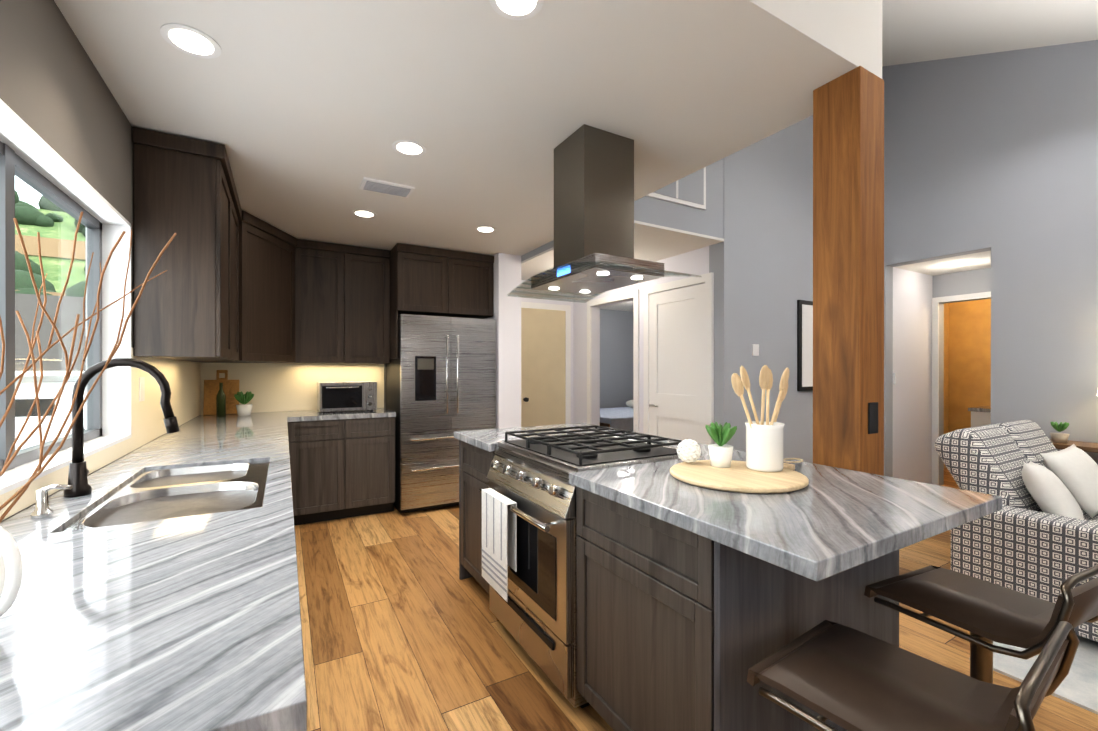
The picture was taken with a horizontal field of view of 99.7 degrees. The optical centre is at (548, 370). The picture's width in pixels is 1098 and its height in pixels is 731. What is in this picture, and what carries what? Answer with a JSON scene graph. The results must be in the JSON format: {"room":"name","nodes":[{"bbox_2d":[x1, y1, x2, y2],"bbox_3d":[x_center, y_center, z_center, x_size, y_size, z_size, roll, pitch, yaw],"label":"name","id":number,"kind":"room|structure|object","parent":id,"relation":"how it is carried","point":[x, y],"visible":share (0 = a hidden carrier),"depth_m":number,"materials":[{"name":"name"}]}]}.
{"room":"kitchen","nodes":[
{"label":"kitchen","id":0,"kind":"room"},
{"bbox_2d":[0,0,200,521],"bbox_3d":[-1.982,-1.060,2.072,0.156,4.700,10.450,0,0,-30],"label":"wall","id":1,"kind":"structure","parent":0,"point":[65,126],"depth_m":1.71,"materials":[{"name":"white paint"}]},
{"bbox_2d":[0,141,101,471],"bbox_3d":[-1.365,-0.185,0.914,0.045,0.961,2.701,0,0,-30],"label":"window","id":2,"kind":"structure","parent":1,"relation":"in","point":[13,164],"depth_m":1.55,"materials":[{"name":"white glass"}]},
{"bbox_2d":[132,127,231,362],"bbox_3d":[-1.958,-0.605,2.524,0.334,1.070,0.608,0,0,-30],"label":"upper cabinet","id":3,"kind":"object","parent":1,"relation":"attached to","point":[183,185],"depth_m":2.27,"materials":[{"name":"brown wood"}]},
{"bbox_2d":[232,179,247,362],"bbox_3d":[-2.195,-0.606,2.984,0.380,1.070,0.658,0,0,-30],"label":"upper cabinet","id":4,"kind":"object","parent":1,"relation":"attached to","point":[239,217],"depth_m":3.30,"materials":[{"name":"brown wood"}]},
{"bbox_2d":[248,213,307,362],"bbox_3d":[-2.395,-0.607,3.698,0.742,1.070,0.998,0,0,-30],"label":"upper cabinet","id":5,"kind":"object","parent":1,"relation":"attached to","point":[277,260],"depth_m":3.74,"materials":[{"name":"brown wood"}]},
{"bbox_2d":[201,280,572,426],"bbox_3d":[-1.367,-1.064,4.917,4.050,4.700,0.225,0,0,-30],"label":"wall","id":6,"kind":"structure","parent":0,"point":[547,362],"depth_m":5.47,"materials":[{"name":"white paint"}]},
{"bbox_2d":[308,240,351,363],"bbox_3d":[-2.087,-0.608,4.225,0.490,1.070,0.390,0,0,-30],"label":"upper cabinet","id":7,"kind":"object","parent":6,"relation":"attached to","point":[329,264],"depth_m":4.15,"materials":[{"name":"brown wood"}]},
{"bbox_2d":[348,246,391,363],"bbox_3d":[-1.791,-0.608,4.429,0.461,1.070,0.330,0,0,-30],"label":"upper cabinet","id":8,"kind":"object","parent":6,"relation":"attached to","point":[371,321],"depth_m":4.32,"materials":[{"name":"brown wood"}]},
{"bbox_2d":[388,243,455,318],"bbox_3d":[-1.285,-0.843,4.546,0.523,0.600,0.630,0,0,-30],"label":"upper cabinet","id":9,"kind":"object","parent":6,"relation":"attached to","point":[421,279],"depth_m":4.29,"materials":[{"name":"brown wood"}]},
{"bbox_2d":[452,251,493,318],"bbox_3d":[-0.932,-0.843,4.748,0.523,0.600,0.630,0,0,-30],"label":"upper cabinet","id":10,"kind":"object","parent":6,"relation":"attached to","point":[474,271],"depth_m":4.51,"materials":[{"name":"brown wood"}]},
{"bbox_2d":[54,0,881,255],"bbox_3d":[-0.929,-2.241,2.922,2.830,2.180,4.120,0,0,-30],"label":"ceiling","id":11,"kind":"structure","parent":0,"point":[307,113],"depth_m":1.89,"materials":[{"name":"white paint"}]},
{"bbox_2d":[160,23,220,58],"bbox_3d":[-1.244,-1.145,1.613,0.169,0.005,0.169,0,0,-36],"label":"recessed light","id":12,"kind":"object","parent":11,"relation":"attached to","point":[189,40],"depth_m":1.60,"materials":[{"name":"white paint"}]},
{"bbox_2d":[352,210,376,217],"bbox_3d":[-1.349,-1.148,3.385,0.169,0.005,0.169,0,0,-36],"label":"recessed light","id":13,"kind":"object","parent":11,"relation":"attached to","point":[361,213],"depth_m":3.37,"materials":[{"name":"white paint"}]},
{"bbox_2d":[359,177,414,197],"bbox_3d":[-1.012,-1.142,2.898,0.300,0.015,0.180,0,0,-30],"label":"ceiling air vent","id":14,"kind":"object","parent":11,"relation":"attached to","point":[384,187],"visible":1,"depth_m":2.88,"materials":[{"name":"white metal"}]},
{"bbox_2d":[392,140,425,155],"bbox_3d":[-0.719,-1.146,2.386,0.169,0.005,0.169,0,0,-36],"label":"recessed light","id":15,"kind":"object","parent":11,"relation":"attached to","point":[405,147],"depth_m":2.38,"materials":[{"name":"white paint"}]},
{"bbox_2d":[475,226,495,232],"bbox_3d":[-0.514,-1.148,3.760,0.169,0.005,0.169,0,0,-36],"label":"recessed light","id":16,"kind":"object","parent":11,"relation":"attached to","point":[486,229],"depth_m":3.75,"materials":[{"name":"white paint"}]},
{"bbox_2d":[489,0,543,19],"bbox_3d":[-0.100,-1.145,1.427,0.169,0.005,0.169,0,0,-36],"label":"recessed light","id":17,"kind":"object","parent":11,"relation":"attached to","point":[510,9],"depth_m":1.46,"materials":[{"name":"white paint"}]},
{"bbox_2d":[507,124,699,302],"bbox_3d":[0.224,-0.785,2.351,0.540,0.727,0.920,0,0,-30],"label":"range hood","id":18,"kind":"object","parent":11,"relation":"hanging from","point":[593,210],"visible":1,"depth_m":2.23,"materials":[{"name":"metal"}]},
{"bbox_2d":[485,253,520,428],"bbox_3d":[-0.570,0.067,4.899,0.245,2.440,0.750,0,0,-30],"label":"wall","id":19,"kind":"structure","parent":0,"point":[506,281],"depth_m":4.57,"materials":[{"name":"white paint"}]},
{"bbox_2d":[600,300,633,407],"bbox_3d":[1.628,-0.016,6.861,3.220,2.600,4.770,0,0,-30],"label":"wall","id":20,"kind":"structure","parent":0,"point":[616,351],"depth_m":9.30,"materials":[{"name":"grey paint"}]},
{"bbox_2d":[521,158,723,280],"bbox_3d":[0.415,-2.203,4.651,1.220,2.260,2.455,0,0,-30],"label":"wall","id":21,"kind":"structure","parent":0,"point":[663,229],"depth_m":3.77,"materials":[{"name":"white paint"}]},
{"bbox_2d":[646,167,705,209],"bbox_3d":[0.976,-1.492,3.552,0.640,0.400,0.021,0,0,-30],"label":"window","id":22,"kind":"structure","parent":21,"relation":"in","point":[689,190],"depth_m":3.60,"materials":[{"name":"grey glass"}]},
{"bbox_2d":[573,246,713,444],"bbox_3d":[0.861,0.106,4.912,0.188,2.360,2.450,0,0,-30],"label":"wall","id":23,"kind":"structure","parent":0,"point":[673,364],"depth_m":4.41,"materials":[{"name":"white paint"}]},
{"bbox_2d":[295,468,1097,730],"bbox_3d":[1.860,1.317,4.276,9.150,0.060,10.450,0,0,-30],"label":"floor","id":24,"kind":"structure","parent":0,"point":[404,628],"depth_m":2.20,"materials":[{"name":"brown wood"}]},
{"bbox_2d":[288,419,355,524],"bbox_3d":[-2.063,0.850,4.090,0.538,0.875,0.653,0,0,-30],"label":"base cabinet","id":25,"kind":"object","parent":24,"relation":"on","point":[323,450],"depth_m":3.90,"materials":[{"name":"brown wood"}]},
{"bbox_2d":[0,411,306,730],"bbox_3d":[-1.622,0.395,2.240,0.634,0.040,4.300,0,0,-30],"label":"countertop","id":26,"kind":"structure","parent":25,"relation":"on","point":[177,622],"depth_m":0.73,"materials":[{"name":"grey stone"}]},
{"bbox_2d":[31,484,71,518],"bbox_3d":[-1.295,0.336,1.206,0.076,0.080,0.040,0,0,-30],"label":"soap dispenser","id":27,"kind":"object","parent":26,"relation":"on","point":[42,509],"visible":1,"depth_m":1.19,"materials":[{"name":"silver metal"}]},
{"bbox_2d":[0,211,175,616],"bbox_3d":[-0.850,0.051,0.672,0.503,0.652,0.490,0,0,-30],"label":"pitcher vase","id":28,"kind":"object","parent":26,"relation":"on","point":[11,568],"visible":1,"depth_m":0.71,"materials":[{"name":"brown wood"}]},
{"bbox_2d":[64,358,179,496],"bbox_3d":[-1.347,0.167,1.477,0.275,0.416,0.102,0,0,-30],"label":"faucet","id":29,"kind":"object","parent":26,"relation":"on","point":[77,476],"visible":0.94,"depth_m":1.41,"materials":[{"name":"black metal"}]},
{"bbox_2d":[60,459,267,530],"bbox_3d":[-1.189,0.498,1.549,0.420,0.220,0.850,0,0,-30],"label":"sink","id":30,"kind":"object","parent":26,"relation":"in","point":[158,492],"depth_m":1.54,"materials":[{"name":"silver metal"}]},
{"bbox_2d":[203,370,238,414],"bbox_3d":[-2.815,0.182,3.986,0.250,0.381,0.085,0,0,-30],"label":"cutting board","id":31,"kind":"object","parent":26,"relation":"on","point":[230,388],"visible":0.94,"depth_m":3.98,"materials":[{"name":"brown wood"}]},
{"bbox_2d":[216,383,225,416],"bbox_3d":[-2.699,0.234,3.813,0.064,0.275,0.062,0,0,-30],"label":"oil bottle","id":32,"kind":"object","parent":26,"relation":"on","point":[220,403],"visible":1,"depth_m":3.79,"materials":[{"name":"green glass"}]},
{"bbox_2d":[234,391,253,415],"bbox_3d":[-2.560,0.272,3.892,0.137,0.200,0.158,0,0,-30],"label":"potted plant","id":33,"kind":"object","parent":26,"relation":"on","point":[243,408],"visible":1,"depth_m":3.86,"materials":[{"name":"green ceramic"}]},
{"bbox_2d":[288,408,395,418],"bbox_3d":[-1.895,0.392,4.216,0.855,0.040,0.600,0,0,-30],"label":"countertop","id":34,"kind":"structure","parent":25,"relation":"on","point":[380,411],"depth_m":4.06,"materials":[{"name":"grey stone"}]},
{"bbox_2d":[317,381,376,412],"bbox_3d":[-1.874,0.236,4.304,0.480,0.270,0.347,0,0,-30],"label":"toaster oven","id":35,"kind":"object","parent":34,"relation":"on","point":[347,396],"visible":1,"depth_m":4.18,"materials":[{"name":"silver metal"}]},
{"bbox_2d":[356,415,395,516],"bbox_3d":[-1.736,0.850,4.313,0.483,0.875,0.590,0,0,-30],"label":"base cabinet","id":36,"kind":"object","parent":24,"relation":"on","point":[375,434],"depth_m":4.10,"materials":[{"name":"brown wood"}]},
{"bbox_2d":[386,314,495,512],"bbox_3d":[-1.074,0.392,4.588,0.900,1.790,0.771,0,0,-30],"label":"refrigerator","id":37,"kind":"object","parent":24,"relation":"on","point":[440,380],"visible":0.81,"depth_m":4.25,"materials":[{"name":"silver metal"}]},
{"bbox_2d":[479,425,700,707],"bbox_3d":[0.152,0.801,2.200,0.770,0.978,0.759,0,0,-30],"label":"range","id":38,"kind":"object","parent":24,"relation":"on","point":[535,614],"visible":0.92,"depth_m":1.92,"materials":[{"name":"silver metal"}]},
{"bbox_2d":[481,488,516,601],"bbox_3d":[-0.233,0.781,2.122,0.048,0.419,0.290,0,0,-30],"label":"hanging towel","id":39,"kind":"object","parent":38,"relation":"hanging from","point":[499,539],"visible":0.98,"depth_m":2.07,"materials":[{"name":"white fabric"}]},
{"bbox_2d":[600,400,632,431],"bbox_3d":[1.370,0.907,8.057,2.040,0.750,1.600,0,0,-30],"label":"bed","id":40,"kind":"object","parent":24,"relation":"on","point":[621,418],"visible":0.12,"depth_m":7.08,"materials":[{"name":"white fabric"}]},
{"bbox_2d":[459,443,898,730],"bbox_3d":[0.329,0.853,2.241,0.912,0.876,1.980,0,0,-30],"label":"kitchen island","id":41,"kind":"object","parent":24,"relation":"on","point":[694,603],"depth_m":1.36,"materials":[{"name":"brown wood"}]},
{"bbox_2d":[454,423,1001,582],"bbox_3d":[0.386,0.395,2.129,0.960,0.040,2.250,0,0,-30],"label":"island countertop","id":42,"kind":"structure","parent":41,"relation":"on","point":[844,520],"depth_m":1.29,"materials":[{"name":"grey stone"}]},
{"bbox_2d":[670,458,808,493],"bbox_3d":[0.725,0.359,1.671,0.603,0.032,0.450,0,0,-30],"label":"round board","id":43,"kind":"object","parent":42,"relation":"on","point":[739,476],"visible":0.88,"depth_m":1.54,"materials":[{"name":"brown wood"}]},
{"bbox_2d":[676,439,700,462],"bbox_3d":[0.538,0.308,1.783,0.091,0.091,0.091,0,0,-30],"label":"decorative ball","id":44,"kind":"object","parent":43,"relation":"on","point":[688,450],"visible":1,"depth_m":1.75,"materials":[{"name":"white ceramic"}]},
{"bbox_2d":[705,422,736,467],"bbox_3d":[0.635,0.272,1.723,0.107,0.163,0.112,0,0,-30],"label":"succulent","id":45,"kind":"object","parent":43,"relation":"on","point":[720,451],"visible":1,"depth_m":1.70,"materials":[{"name":"white ceramic"}]},
{"bbox_2d":[731,365,788,471],"bbox_3d":[0.797,0.166,1.694,0.314,0.375,0.140,0,0,-30],"label":"utensil crock","id":46,"kind":"object","parent":43,"relation":"on","point":[764,446],"visible":1,"depth_m":1.64,"materials":[{"name":"white ceramic"}]},
{"bbox_2d":[813,66,883,475],"bbox_3d":[1.203,0.071,1.861,0.180,2.439,0.186,0,0,-30],"label":"wood post","id":47,"kind":"object","parent":24,"relation":"on","point":[848,270],"visible":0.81,"depth_m":1.80,"materials":[{"name":"brown wood"}]},
{"bbox_2d":[747,620,1079,730],"bbox_3d":[0.723,0.881,0.960,0.410,0.822,0.456,0,0,-35],"label":"bar stool","id":48,"kind":"object","parent":24,"relation":"on","point":[848,678],"visible":1,"depth_m":0.95,"materials":[{"name":"leather"}]},
{"bbox_2d":[968,405,990,426],"bbox_3d":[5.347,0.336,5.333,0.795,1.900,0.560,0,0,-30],"label":"bathroom vanity","id":49,"kind":"object","parent":24,"relation":"on","point":[980,415],"visible":0.1,"depth_m":5.30,"materials":[{"name":"white paint"}]},
{"bbox_2d":[864,565,1097,683],"bbox_3d":[1.243,0.880,1.315,0.410,0.822,0.456,0,0,-25],"label":"bar stool","id":50,"kind":"object","parent":24,"relation":"on","point":[986,614],"visible":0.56,"depth_m":1.28,"materials":[{"name":"leather"}]},
{"bbox_2d":[969,635,1097,714],"bbox_3d":[3.439,1.285,1.608,2.260,0.012,2.350,0,0,-30],"label":"rug","id":51,"kind":"object","parent":24,"relation":"on","point":[1078,686],"visible":0.33,"depth_m":1.97,"materials":[{"name":"white fabric"}]},
{"bbox_2d":[934,420,1097,641],"bbox_3d":[3.085,0.808,2.609,1.580,0.939,1.120,0,0,-30],"label":"sofa","id":52,"kind":"object","parent":51,"relation":"on","point":[1036,536],"visible":0.92,"depth_m":2.45,"materials":[{"name":"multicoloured fabric"}]},
{"bbox_2d":[1049,439,1097,452],"bbox_3d":[3.982,0.914,3.347,0.350,0.750,0.670,0,0,-30],"label":"side table","id":53,"kind":"object","parent":24,"relation":"on","point":[1088,447],"depth_m":3.39,"materials":[{"name":"brown wood"}]},
{"bbox_2d":[1050,421,1069,442],"bbox_3d":[3.825,0.460,3.470,0.100,0.154,0.097,0,0,-30],"label":"plant","id":54,"kind":"object","parent":53,"relation":"on","point":[1059,437],"visible":1,"depth_m":3.45,"materials":[{"name":"green plant"}]},
{"bbox_2d":[709,115,812,462],"bbox_3d":[2.415,-1.063,4.456,2.303,4.700,0.183,0,0,-30],"label":"wall","id":55,"kind":"structure","parent":0,"point":[761,261],"depth_m":4.12,"materials":[{"name":"grey paint"}]},
{"bbox_2d":[893,251,990,484],"bbox_3d":[4.197,0.057,4.691,1.018,2.460,1.050,0,0,-30],"label":"wall","id":56,"kind":"structure","parent":0,"point":[923,292],"depth_m":5.03,"materials":[{"name":"white paint"}]},
{"bbox_2d":[944,299,990,467],"bbox_3d":[5.221,-0.014,5.145,1.450,2.600,1.920,0,0,-30],"label":"wall","id":57,"kind":"structure","parent":0,"point":[967,354],"depth_m":6.02,"materials":[{"name":"painted plaster"}]},
{"bbox_2d":[882,40,1097,476],"bbox_3d":[4.590,-1.211,2.811,0.165,5.000,5.200,0,0,-30],"label":"wall","id":58,"kind":"structure","parent":0,"point":[996,154],"depth_m":3.88,"materials":[{"name":"grey paint"}]},
{"bbox_2d":[882,0,1097,66],"bbox_3d":[1.969,-2.198,1.314,6.300,2.360,5.210,0,0,-30],"label":"ceiling","id":59,"kind":"structure","parent":0,"point":[913,31],"depth_m":3.62,"materials":[{"name":"white paint"}]},
{"label":"outside","id":60,"kind":"structure","parent":0,"visible":0},
{"bbox_2d":[15,191,85,450],"bbox_3d":[-61.208,-9.561,28.208,102.000,23.329,150.000,0,0,-30],"label":"scenery","id":61,"kind":"structure","parent":60,"point":[21,307],"depth_m":18.30,"materials":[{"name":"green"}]}
]}

